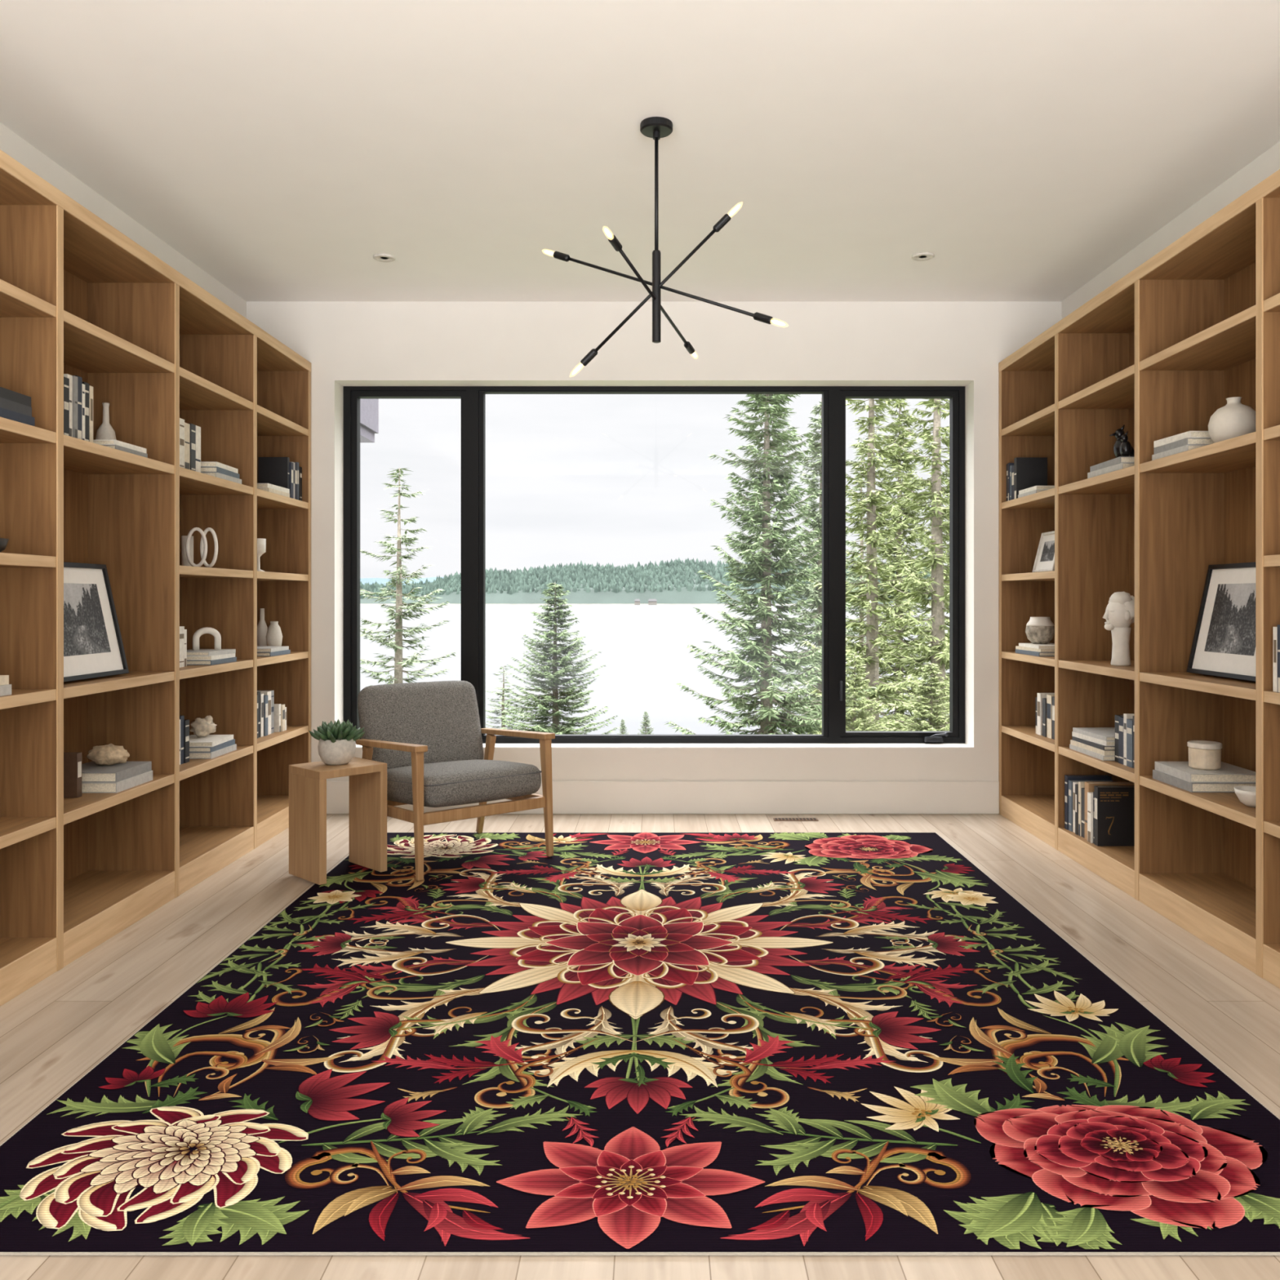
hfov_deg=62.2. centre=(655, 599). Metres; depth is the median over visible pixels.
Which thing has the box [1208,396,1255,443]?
vase
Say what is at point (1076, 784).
book
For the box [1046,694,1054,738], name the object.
book
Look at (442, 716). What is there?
cushion
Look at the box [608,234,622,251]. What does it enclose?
socket
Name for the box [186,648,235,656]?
book
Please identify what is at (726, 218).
socket
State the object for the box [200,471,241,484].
book
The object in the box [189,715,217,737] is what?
shell
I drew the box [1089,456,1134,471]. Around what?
book
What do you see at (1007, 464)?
book
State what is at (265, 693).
book
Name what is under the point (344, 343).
wall
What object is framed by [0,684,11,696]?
book
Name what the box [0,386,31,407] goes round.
book
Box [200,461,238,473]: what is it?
book
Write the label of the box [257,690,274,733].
book
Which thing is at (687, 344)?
socket
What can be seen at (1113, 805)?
book
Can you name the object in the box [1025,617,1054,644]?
vase
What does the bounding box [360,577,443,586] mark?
hill
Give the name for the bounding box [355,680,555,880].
armchair
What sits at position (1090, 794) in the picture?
book
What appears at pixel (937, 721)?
conifer tree
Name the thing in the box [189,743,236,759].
book
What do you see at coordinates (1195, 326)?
bookcase
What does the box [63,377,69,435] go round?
book
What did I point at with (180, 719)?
book
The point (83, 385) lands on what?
book
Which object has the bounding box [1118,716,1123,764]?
book
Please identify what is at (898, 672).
conifer tree
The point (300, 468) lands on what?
book
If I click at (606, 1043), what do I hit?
rug
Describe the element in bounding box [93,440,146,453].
book
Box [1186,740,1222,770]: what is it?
candle jar
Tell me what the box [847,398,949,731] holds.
conifer tree
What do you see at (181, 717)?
book
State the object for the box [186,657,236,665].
book
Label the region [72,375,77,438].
book
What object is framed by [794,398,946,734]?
conifer tree
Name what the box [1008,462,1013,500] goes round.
book
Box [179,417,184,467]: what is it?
book
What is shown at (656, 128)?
chandelier
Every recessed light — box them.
[373,253,395,262]
[911,252,933,261]
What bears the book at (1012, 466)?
on the bookcase at (1195, 326)
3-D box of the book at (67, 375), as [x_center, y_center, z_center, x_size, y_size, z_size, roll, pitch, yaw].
[-2.023,-0.630,3.506,0.170,0.226,0.030,0,0,0]
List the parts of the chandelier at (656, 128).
bulb, bulb, bulb, arm, arm, stem, arm, bulb, bulb, bulb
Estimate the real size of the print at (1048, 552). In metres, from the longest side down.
0.176 x 0.106 x 0.001 m
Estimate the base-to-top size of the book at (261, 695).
0.208 m
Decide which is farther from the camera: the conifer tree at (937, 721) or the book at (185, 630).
the conifer tree at (937, 721)
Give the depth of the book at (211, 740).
4.58 m
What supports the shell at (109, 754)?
on the book at (91, 771)
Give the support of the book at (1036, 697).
on the bookcase at (1195, 326)
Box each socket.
[552,251,569,262]
[580,348,597,366]
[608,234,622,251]
[684,341,694,354]
[712,213,731,232]
[752,311,773,324]
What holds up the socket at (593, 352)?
attached to the chandelier at (656, 128)
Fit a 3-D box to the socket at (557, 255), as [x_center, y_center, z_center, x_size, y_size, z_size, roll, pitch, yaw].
[-0.336,-1.222,3.776,0.068,0.044,0.025,0,0,31]
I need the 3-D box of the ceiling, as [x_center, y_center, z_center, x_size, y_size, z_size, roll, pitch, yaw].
[-0.010,-1.677,2.073,4.680,0.150,7.746,0,0,0]
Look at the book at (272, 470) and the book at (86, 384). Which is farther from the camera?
the book at (272, 470)
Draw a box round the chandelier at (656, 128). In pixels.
[542,116,788,377]
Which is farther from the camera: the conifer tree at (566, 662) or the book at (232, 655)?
the conifer tree at (566, 662)
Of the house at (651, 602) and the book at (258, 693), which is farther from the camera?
the house at (651, 602)
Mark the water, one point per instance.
(644, 655)
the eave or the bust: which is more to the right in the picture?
the bust
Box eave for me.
[360,398,378,442]
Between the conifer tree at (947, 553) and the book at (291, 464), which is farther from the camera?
the conifer tree at (947, 553)
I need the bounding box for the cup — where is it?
[181,535,193,566]
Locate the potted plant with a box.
[308,719,364,765]
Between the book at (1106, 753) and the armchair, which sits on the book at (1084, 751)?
the book at (1106, 753)
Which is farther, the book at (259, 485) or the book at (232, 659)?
the book at (259, 485)
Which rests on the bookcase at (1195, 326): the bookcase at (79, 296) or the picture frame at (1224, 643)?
the picture frame at (1224, 643)
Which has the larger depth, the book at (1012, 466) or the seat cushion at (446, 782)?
the book at (1012, 466)
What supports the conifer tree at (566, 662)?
on the ground
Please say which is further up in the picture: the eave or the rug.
the eave
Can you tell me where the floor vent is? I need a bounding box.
[773,817,818,821]
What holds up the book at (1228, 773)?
on the book at (1158, 775)
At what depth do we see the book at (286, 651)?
5.20 m
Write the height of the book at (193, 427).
0.210 m
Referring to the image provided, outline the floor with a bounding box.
[0,813,1279,1279]
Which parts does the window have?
sash, sash, sash, crank handle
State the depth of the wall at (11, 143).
4.26 m
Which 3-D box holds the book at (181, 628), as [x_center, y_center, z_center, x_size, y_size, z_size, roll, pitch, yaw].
[-2.023,0.193,4.330,0.170,0.167,0.052,0,0,0]
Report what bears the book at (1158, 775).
on the bookcase at (1195, 326)
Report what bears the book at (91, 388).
on the bookcase at (79, 296)
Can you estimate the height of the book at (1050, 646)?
0.015 m
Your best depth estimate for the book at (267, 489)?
5.22 m
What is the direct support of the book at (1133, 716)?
on the bookcase at (1195, 326)
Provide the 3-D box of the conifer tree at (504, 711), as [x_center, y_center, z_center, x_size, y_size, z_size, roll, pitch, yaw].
[-4.649,3.865,34.166,2.780,3.481,2.793,0,0,-4]
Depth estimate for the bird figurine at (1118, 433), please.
4.52 m
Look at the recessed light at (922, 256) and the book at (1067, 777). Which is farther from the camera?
the recessed light at (922, 256)
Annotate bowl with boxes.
[0,537,8,551]
[1234,786,1255,807]
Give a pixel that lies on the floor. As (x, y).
(58, 1029)
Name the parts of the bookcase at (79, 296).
shelf, shelf, shelf, shelf, shelf, shelf, shelf, shelf, shelf, panel, panel, shelf, shelf, shelf, shelf, shelf, shelf, shelf, shelf, shelf, shelf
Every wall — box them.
[0,122,246,318]
[246,301,1061,781]
[1061,141,1279,319]
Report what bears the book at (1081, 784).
on the bookcase at (1195, 326)
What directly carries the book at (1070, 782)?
on the bookcase at (1195, 326)
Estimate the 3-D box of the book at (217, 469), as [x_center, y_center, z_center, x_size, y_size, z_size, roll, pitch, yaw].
[-1.972,-0.556,4.660,0.187,0.024,0.269,0,0,-2]
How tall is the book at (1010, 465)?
0.190 m
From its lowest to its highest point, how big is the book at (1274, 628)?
0.195 m
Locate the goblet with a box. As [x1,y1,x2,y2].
[257,537,266,571]
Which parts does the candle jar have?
lid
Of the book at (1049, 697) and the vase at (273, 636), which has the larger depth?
the vase at (273, 636)
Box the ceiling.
[0,0,1279,301]
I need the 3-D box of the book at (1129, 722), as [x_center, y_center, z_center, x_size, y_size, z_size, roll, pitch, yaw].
[1.985,0.577,4.255,0.170,0.190,0.051,0,0,0]
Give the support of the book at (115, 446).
on the bookcase at (79, 296)
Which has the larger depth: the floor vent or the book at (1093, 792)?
the floor vent
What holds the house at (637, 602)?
on the water
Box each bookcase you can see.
[0,149,311,1006]
[998,168,1279,988]
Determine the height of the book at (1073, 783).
0.224 m
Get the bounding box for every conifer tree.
[360,467,459,685]
[485,666,528,730]
[495,582,619,734]
[617,719,628,734]
[637,711,653,734]
[664,394,878,734]
[772,397,892,734]
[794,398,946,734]
[820,653,893,731]
[845,437,892,719]
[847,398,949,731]
[848,398,949,731]
[893,662,949,731]
[903,448,949,725]
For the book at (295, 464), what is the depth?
5.56 m
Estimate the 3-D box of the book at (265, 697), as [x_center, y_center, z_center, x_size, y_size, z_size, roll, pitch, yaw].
[-2.001,0.573,5.233,0.160,0.198,0.038,0,0,0]
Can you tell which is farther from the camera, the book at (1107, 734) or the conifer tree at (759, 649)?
the conifer tree at (759, 649)
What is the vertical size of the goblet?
0.165 m
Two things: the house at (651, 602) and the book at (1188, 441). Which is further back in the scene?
the house at (651, 602)
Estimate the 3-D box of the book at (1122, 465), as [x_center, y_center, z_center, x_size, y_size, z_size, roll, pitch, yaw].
[1.972,-0.532,4.410,0.215,0.030,0.340,0,0,0]
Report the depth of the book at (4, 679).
3.06 m
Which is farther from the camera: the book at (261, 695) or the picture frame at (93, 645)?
the book at (261, 695)
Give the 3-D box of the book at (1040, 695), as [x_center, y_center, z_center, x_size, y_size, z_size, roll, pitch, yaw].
[1.982,0.568,5.266,0.160,0.206,0.045,0,0,0]
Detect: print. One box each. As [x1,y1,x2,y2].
[63,582,111,656]
[1040,540,1054,561]
[1204,582,1255,655]
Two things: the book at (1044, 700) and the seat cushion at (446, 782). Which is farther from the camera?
the book at (1044, 700)
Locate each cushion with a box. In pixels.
[357,680,484,768]
[386,759,541,807]
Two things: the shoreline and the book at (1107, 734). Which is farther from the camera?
the shoreline
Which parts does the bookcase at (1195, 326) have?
shelf, shelf, shelf, shelf, shelf, shelf, shelf, shelf, shelf, panel, panel, shelf, shelf, shelf, shelf, shelf, shelf, shelf, shelf, shelf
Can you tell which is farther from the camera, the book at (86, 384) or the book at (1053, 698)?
the book at (1053, 698)
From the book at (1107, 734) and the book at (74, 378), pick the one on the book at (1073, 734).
the book at (1107, 734)
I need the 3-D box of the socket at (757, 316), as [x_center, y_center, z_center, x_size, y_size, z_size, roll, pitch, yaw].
[0.341,-0.896,3.374,0.068,0.044,0.025,0,0,31]
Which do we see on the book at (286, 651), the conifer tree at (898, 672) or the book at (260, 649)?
the book at (260, 649)
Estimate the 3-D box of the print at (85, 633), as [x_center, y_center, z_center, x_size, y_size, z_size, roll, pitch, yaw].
[-1.977,0.066,3.626,0.001,0.249,0.336,-12,0,0]
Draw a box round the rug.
[0,832,1279,1255]
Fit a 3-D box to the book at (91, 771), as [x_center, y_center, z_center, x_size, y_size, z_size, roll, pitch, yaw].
[-1.986,0.618,3.812,0.222,0.034,0.258,0,0,0]
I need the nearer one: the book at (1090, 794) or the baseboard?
the book at (1090, 794)
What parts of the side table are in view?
panel, panel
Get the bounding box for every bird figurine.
[1109,424,1133,457]
[1116,431,1134,456]
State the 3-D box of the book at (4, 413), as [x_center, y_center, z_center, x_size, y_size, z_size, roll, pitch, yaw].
[-1.972,-0.533,3.075,0.195,0.032,0.250,0,0,0]
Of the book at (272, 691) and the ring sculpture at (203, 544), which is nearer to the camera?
the ring sculpture at (203, 544)
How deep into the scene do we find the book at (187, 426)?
4.36 m
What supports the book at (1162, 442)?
on the book at (1188, 441)
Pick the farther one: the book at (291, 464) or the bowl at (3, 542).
the book at (291, 464)
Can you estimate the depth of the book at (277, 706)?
5.37 m
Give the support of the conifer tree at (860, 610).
on the ground
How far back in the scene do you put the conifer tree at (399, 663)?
21.93 m
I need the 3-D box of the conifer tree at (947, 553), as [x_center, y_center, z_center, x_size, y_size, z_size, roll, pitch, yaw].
[12.748,0.004,42.908,5.519,14.251,5.419,0,0,-35]
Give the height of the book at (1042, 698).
0.184 m
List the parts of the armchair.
leg, armrest, rail, rail, leg, rail, leg, armrest, rail, leg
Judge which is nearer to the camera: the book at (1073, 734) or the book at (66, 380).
the book at (66, 380)
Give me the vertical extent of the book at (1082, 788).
0.214 m
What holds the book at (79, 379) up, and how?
on the bookcase at (79, 296)
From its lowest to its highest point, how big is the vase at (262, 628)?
0.230 m
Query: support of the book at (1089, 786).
on the bookcase at (1195, 326)
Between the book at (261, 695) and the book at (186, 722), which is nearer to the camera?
the book at (186, 722)
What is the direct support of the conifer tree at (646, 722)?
on the ground
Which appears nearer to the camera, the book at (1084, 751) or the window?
the book at (1084, 751)
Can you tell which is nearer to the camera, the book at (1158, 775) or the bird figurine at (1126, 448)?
the book at (1158, 775)
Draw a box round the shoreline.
[360,563,931,604]
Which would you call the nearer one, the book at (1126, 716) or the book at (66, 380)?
the book at (66, 380)
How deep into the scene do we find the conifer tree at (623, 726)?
32.98 m
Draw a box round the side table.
[288,756,386,884]
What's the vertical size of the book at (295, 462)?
0.207 m
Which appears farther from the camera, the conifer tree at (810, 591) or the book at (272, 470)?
the conifer tree at (810, 591)
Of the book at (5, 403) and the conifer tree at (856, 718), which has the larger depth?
the conifer tree at (856, 718)
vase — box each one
[95,402,115,439]
[257,608,267,646]
[266,621,282,646]
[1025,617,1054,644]
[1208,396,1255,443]
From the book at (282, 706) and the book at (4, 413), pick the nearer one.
the book at (4, 413)
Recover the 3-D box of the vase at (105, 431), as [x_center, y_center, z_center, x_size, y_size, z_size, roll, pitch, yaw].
[-2.080,-0.630,4.010,0.074,0.225,0.074,0,0,0]
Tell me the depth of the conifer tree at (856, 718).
13.14 m
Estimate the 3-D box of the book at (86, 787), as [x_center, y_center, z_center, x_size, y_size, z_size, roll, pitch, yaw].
[-1.986,0.653,3.812,0.228,0.036,0.265,0,0,0]
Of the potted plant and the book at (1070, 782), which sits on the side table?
the potted plant
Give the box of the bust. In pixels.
[1102,591,1134,666]
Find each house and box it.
[634,599,640,604]
[648,599,657,604]
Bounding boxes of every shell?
[86,743,129,765]
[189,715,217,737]
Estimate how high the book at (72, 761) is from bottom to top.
0.150 m
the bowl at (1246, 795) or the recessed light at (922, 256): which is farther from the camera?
the recessed light at (922, 256)
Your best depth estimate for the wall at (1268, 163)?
4.39 m
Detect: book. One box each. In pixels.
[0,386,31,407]
[0,397,31,416]
[0,407,35,426]
[0,675,8,685]
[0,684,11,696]
[63,373,72,436]
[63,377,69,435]
[63,752,81,797]
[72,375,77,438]
[75,375,82,439]
[81,761,151,782]
[81,770,152,792]
[82,382,88,441]
[82,383,84,439]
[88,385,93,442]
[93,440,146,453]
[102,444,147,457]
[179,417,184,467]
[179,626,184,667]
[179,715,184,764]
[179,719,180,764]
[184,422,190,469]
[184,629,186,666]
[184,720,189,763]
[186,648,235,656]
[186,653,235,660]
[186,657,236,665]
[189,423,195,471]
[189,734,233,746]
[189,738,235,752]
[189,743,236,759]
[195,425,200,472]
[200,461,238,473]
[200,466,239,479]
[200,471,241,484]
[257,483,289,493]
[257,487,289,497]
[257,646,288,652]
[257,649,290,656]
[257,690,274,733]
[257,691,271,734]
[257,692,260,737]
[257,695,258,737]
[258,457,289,488]
[260,693,263,737]
[263,695,267,736]
[274,703,280,732]
[280,704,284,731]
[284,706,286,730]
[289,462,293,498]
[292,462,294,498]
[293,462,297,499]
[295,462,298,499]
[298,466,302,501]
[1006,463,1008,501]
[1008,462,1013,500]
[1009,465,1012,500]
[1011,465,1013,499]
[1013,457,1047,498]
[1015,645,1054,652]
[1015,648,1054,656]
[1017,489,1046,497]
[1018,485,1054,494]
[1018,643,1054,648]
[1035,697,1037,733]
[1037,693,1054,735]
[1042,697,1046,735]
[1043,698,1046,737]
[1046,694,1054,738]
[1052,697,1054,739]
[1064,774,1111,830]
[1068,780,1115,831]
[1069,743,1115,760]
[1070,739,1115,755]
[1071,731,1115,746]
[1071,736,1115,750]
[1072,727,1115,741]
[1072,782,1078,832]
[1075,783,1078,835]
[1078,782,1084,836]
[1081,787,1084,838]
[1084,782,1134,839]
[1087,462,1134,478]
[1087,791,1093,843]
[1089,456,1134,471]
[1093,785,1134,846]
[1093,791,1093,843]
[1115,715,1123,762]
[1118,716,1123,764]
[1123,713,1134,765]
[1126,719,1133,768]
[1133,715,1134,768]
[1151,444,1206,460]
[1152,769,1255,792]
[1153,431,1210,447]
[1154,437,1213,453]
[1155,761,1255,782]
[1272,626,1277,692]
[1277,624,1279,692]
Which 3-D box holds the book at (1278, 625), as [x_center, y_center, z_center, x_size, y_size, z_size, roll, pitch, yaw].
[1.941,0.176,3.157,0.170,0.201,0.022,0,0,0]
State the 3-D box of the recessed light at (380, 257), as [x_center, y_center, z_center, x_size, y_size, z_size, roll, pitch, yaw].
[-1.270,-1.597,4.958,0.102,0.010,0.102,0,0,0]
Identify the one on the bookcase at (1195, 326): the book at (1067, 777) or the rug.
the book at (1067, 777)
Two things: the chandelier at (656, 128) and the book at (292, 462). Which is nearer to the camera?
the chandelier at (656, 128)
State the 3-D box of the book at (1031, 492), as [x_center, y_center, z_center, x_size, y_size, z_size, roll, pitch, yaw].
[1.948,-0.528,5.330,0.165,0.022,0.260,0,0,0]
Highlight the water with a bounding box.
[360,604,949,734]
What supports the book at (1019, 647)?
on the book at (1020, 651)
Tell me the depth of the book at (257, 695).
5.13 m
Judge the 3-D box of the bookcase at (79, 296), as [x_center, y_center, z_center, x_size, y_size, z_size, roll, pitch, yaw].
[-2.024,-0.060,3.682,0.350,2.420,4.017,0,0,0]
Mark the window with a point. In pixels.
(473, 397)
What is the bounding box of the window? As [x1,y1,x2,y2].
[343,386,964,743]
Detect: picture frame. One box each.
[63,561,128,682]
[1031,530,1054,572]
[1186,562,1255,681]
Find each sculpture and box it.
[185,527,217,567]
[192,626,221,650]
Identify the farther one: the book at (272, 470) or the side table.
the book at (272, 470)
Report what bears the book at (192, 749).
on the book at (232, 748)
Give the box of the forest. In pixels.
[360,557,949,598]
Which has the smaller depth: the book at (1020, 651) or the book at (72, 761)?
the book at (72, 761)
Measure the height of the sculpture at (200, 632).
0.100 m
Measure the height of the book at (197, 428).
0.211 m
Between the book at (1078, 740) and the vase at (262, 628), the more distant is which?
the vase at (262, 628)
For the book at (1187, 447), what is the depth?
3.81 m
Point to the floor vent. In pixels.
(774, 819)
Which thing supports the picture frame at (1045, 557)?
on the bookcase at (1195, 326)
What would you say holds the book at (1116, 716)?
on the bookcase at (1195, 326)
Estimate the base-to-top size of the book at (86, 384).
0.222 m
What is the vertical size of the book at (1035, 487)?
0.020 m
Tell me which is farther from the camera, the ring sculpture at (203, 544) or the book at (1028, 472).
the book at (1028, 472)
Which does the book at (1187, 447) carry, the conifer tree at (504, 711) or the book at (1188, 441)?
the book at (1188, 441)
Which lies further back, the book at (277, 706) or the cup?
the book at (277, 706)
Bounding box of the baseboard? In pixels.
[326,781,999,813]
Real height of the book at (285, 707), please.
0.118 m
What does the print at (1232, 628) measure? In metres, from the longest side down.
0.319 x 0.249 x 0.001 m

